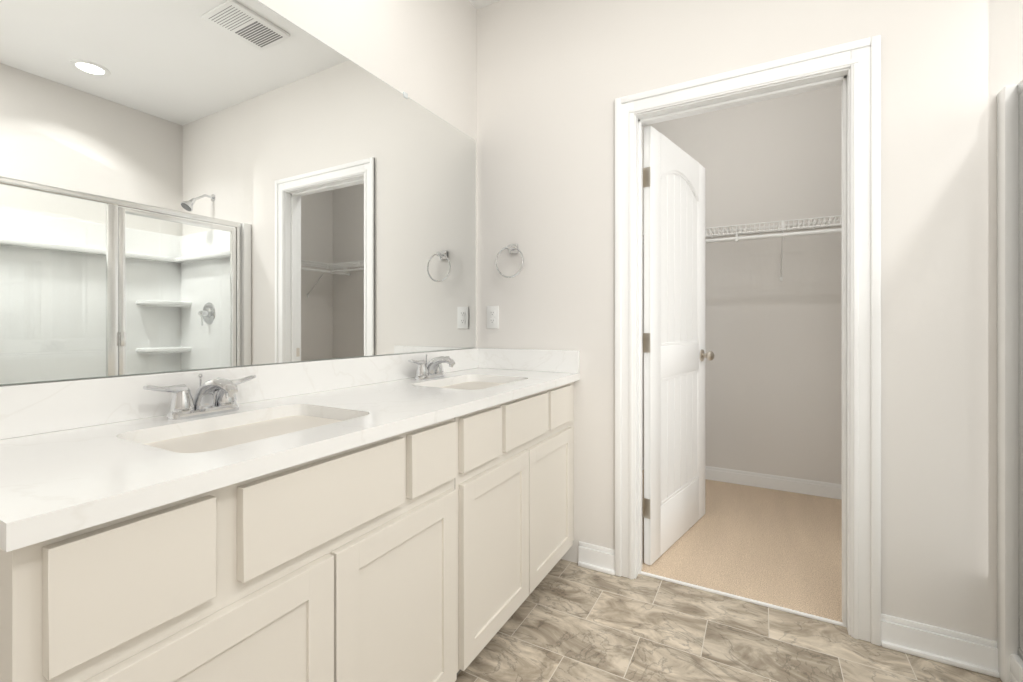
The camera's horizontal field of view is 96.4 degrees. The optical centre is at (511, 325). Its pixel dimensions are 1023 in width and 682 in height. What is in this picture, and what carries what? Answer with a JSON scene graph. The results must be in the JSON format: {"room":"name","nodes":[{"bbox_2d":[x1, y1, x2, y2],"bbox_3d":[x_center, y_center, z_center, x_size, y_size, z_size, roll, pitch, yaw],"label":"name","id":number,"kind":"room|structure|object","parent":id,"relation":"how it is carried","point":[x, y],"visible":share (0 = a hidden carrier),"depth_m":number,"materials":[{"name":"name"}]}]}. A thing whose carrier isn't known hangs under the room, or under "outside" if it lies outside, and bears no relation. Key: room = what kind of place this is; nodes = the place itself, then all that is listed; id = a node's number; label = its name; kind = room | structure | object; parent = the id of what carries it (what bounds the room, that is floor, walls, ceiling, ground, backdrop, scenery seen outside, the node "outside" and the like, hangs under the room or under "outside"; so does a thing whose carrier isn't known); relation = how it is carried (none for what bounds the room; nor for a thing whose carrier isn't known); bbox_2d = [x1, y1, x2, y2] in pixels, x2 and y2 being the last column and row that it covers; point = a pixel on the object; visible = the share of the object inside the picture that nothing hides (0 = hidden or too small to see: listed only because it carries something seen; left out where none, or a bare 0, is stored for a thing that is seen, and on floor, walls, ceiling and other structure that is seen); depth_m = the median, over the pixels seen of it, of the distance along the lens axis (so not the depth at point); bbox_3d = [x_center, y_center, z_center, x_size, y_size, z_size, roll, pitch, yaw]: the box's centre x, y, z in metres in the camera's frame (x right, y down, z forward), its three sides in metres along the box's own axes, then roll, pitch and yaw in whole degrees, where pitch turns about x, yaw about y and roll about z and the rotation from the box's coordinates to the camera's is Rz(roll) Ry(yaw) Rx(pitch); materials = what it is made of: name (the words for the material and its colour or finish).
{"room":"bathroom","nodes":[
{"label":"bathroom","id":0,"kind":"room"},
{"bbox_2d":[0,0,476,385],"bbox_3d":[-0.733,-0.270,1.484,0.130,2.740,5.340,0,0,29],"label":"mirror","id":1,"kind":"object","parent":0,"point":[195,184],"depth_m":1.27,"materials":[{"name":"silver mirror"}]},
{"bbox_2d":[469,0,499,8],"bbox_3d":[0.583,-1.690,0.764,3.130,0.100,5.340,0,0,29],"label":"ceiling","id":2,"kind":"structure","parent":0,"point":[477,4],"depth_m":2.33,"materials":[{"name":"paint"}]},
{"bbox_2d":[455,559,1001,681],"bbox_3d":[0.208,1.150,0.077,3.130,0.100,3.775,0,0,29],"label":"floor","id":3,"kind":"structure","parent":0,"point":[568,621],"depth_m":1.58,"materials":[{"name":"tile"}]},
{"bbox_2d":[0,376,579,681],"bbox_3d":[-0.372,0.676,1.450,0.553,0.848,1.812,0,0,29],"label":"bathroom vanity","id":4,"kind":"object","parent":3,"relation":"on","point":[408,517],"depth_m":0.88,"materials":[{"name":"paint"}]},
{"bbox_2d":[0,368,579,555],"bbox_3d":[-0.370,0.236,1.442,0.564,0.032,1.823,0,0,29],"label":"countertop","id":5,"kind":"structure","parent":4,"relation":"on","point":[48,479],"depth_m":0.84,"materials":[{"name":"white stone"}]},
{"bbox_2d":[140,372,259,419],"bbox_3d":[-0.718,0.173,1.112,0.152,0.093,0.251,0,0,29],"label":"faucet","id":6,"kind":"object","parent":5,"relation":"on","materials":[{"name":"silver metal"}]},
{"bbox_2d":[0,348,479,439],"bbox_3d":[-0.609,0.169,1.572,0.020,0.102,1.823,0,0,29],"label":"backsplash","id":7,"kind":"structure","parent":5,"relation":"on","point":[25,409],"depth_m":1.07,"materials":[{"name":"white stone"}]},
{"bbox_2d":[152,412,339,447],"bbox_3d":[-0.573,0.319,1.031,0.313,0.158,0.438,0,0,29],"label":"sink","id":8,"kind":"object","parent":5,"relation":"in","point":[239,429],"depth_m":1.09,"materials":[{"name":"white ceramic"}]},
{"bbox_2d":[404,356,459,379],"bbox_3d":[-0.297,0.173,1.882,0.152,0.093,0.251,0,0,29],"label":"faucet","id":9,"kind":"object","parent":5,"relation":"on","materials":[{"name":"silver metal"}]},
{"bbox_2d":[444,376,503,387],"bbox_3d":[-0.151,0.319,1.802,0.313,0.158,0.439,0,0,29],"label":"sink","id":10,"kind":"object","parent":5,"relation":"in","point":[473,383],"depth_m":1.98,"materials":[{"name":"white ceramic"}]},
{"bbox_2d":[997,80,1022,681],"bbox_3d":[1.573,0.043,0.546,0.940,2.113,1.529,0,0,29],"label":"shower","id":11,"kind":"object","parent":3,"relation":"on","point":[1010,378],"visible":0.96,"depth_m":1.39,"materials":[{"name":"plastic"}]},
{"bbox_2d":[641,470,841,621],"bbox_3d":[1.490,1.144,2.419,3.130,0.112,1.565,0,0,29],"label":"floor","id":12,"kind":"structure","parent":0,"point":[777,547],"depth_m":2.21,"materials":[{"name":"beige carpet"}]},
{"bbox_2d":[642,85,841,483],"bbox_3d":[1.837,-0.270,3.053,2.890,2.740,0.120,0,0,29],"label":"wall","id":13,"kind":"structure","parent":0,"point":[773,383],"depth_m":3.04,"materials":[{"name":"paint"}]},
{"bbox_2d":[642,457,841,499],"bbox_3d":[1.805,1.041,2.995,2.890,0.092,0.013,0,0,29],"label":"baseboard","id":14,"kind":"structure","parent":13,"relation":"attached to","point":[804,486],"depth_m":3.02,"materials":[{"name":"white wood"}]},
{"bbox_2d":[642,215,841,280],"bbox_3d":[1.733,-0.461,2.864,2.266,0.341,0.310,0,0,29],"label":"closet shelf","id":15,"kind":"object","parent":13,"relation":"attached to","point":[736,238],"visible":0.33,"depth_m":2.81,"materials":[{"name":"metal"}]},
{"bbox_2d":[477,0,1022,640],"bbox_3d":[1.115,-0.270,1.735,2.890,2.740,0.115,0,0,29],"label":"wall","id":16,"kind":"structure","parent":0,"point":[555,78],"depth_m":1.58,"materials":[{"name":"paint"}]},
{"bbox_2d":[487,306,498,328],"bbox_3d":[-0.096,-0.040,2.327,0.070,0.115,0.008,0,0,29],"label":"duplex electrical outlet","id":17,"kind":"object","parent":16,"relation":"attached to","point":[492,317],"visible":1,"depth_m":2.32,"materials":[{"name":"white plastic"}]},
{"bbox_2d":[496,244,523,277],"bbox_3d":[-0.001,-0.316,2.243,0.156,0.172,0.064,0,0,29],"label":"towel ring","id":18,"kind":"object","parent":16,"relation":"attached to","point":[512,248],"visible":1,"depth_m":2.24,"materials":[{"name":"silver metal"}]},
{"bbox_2d":[480,348,579,371],"bbox_3d":[0.072,0.169,2.228,0.544,0.102,0.019,0,0,29],"label":"backsplash","id":19,"kind":"structure","parent":16,"relation":"attached to","point":[534,360],"depth_m":2.20,"materials":[{"name":"white stone"}]},
{"bbox_2d":[643,126,713,564],"bbox_3d":[0.866,0.091,2.332,0.259,1.985,0.766,0,0,29],"label":"closet door","id":20,"kind":"structure","parent":16,"relation":"in","point":[675,355],"depth_m":2.26,"materials":[{"name":"white wood"}]},
{"bbox_2d":[638,571,846,626],"bbox_3d":[0.893,1.095,1.850,0.790,0.010,0.017,0,0,29],"label":"threshold strip","id":21,"kind":"object","parent":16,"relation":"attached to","point":[823,619],"visible":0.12,"depth_m":1.82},
{"bbox_2d":[635,66,850,635],"bbox_3d":[0.896,0.086,1.855,0.790,2.028,0.117,0,0,29],"label":"door jamb","id":22,"kind":"structure","parent":16,"relation":"in","point":[842,77],"depth_m":1.72,"materials":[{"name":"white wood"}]},
{"bbox_2d":[615,35,880,645],"bbox_3d":[0.864,0.052,1.796,0.926,2.096,0.020,0,0,29],"label":"door frame","id":23,"kind":"structure","parent":16,"relation":"attached to","point":[861,58],"depth_m":1.61,"materials":[{"name":"white wood"}]},
{"bbox_2d":[881,613,999,677],"bbox_3d":[1.397,1.048,1.502,0.292,0.105,0.024,0,0,29],"label":"baseboard","id":24,"kind":"structure","parent":16,"relation":"attached to","point":[955,648],"depth_m":1.50,"materials":[{"name":"white wood"}]}
]}

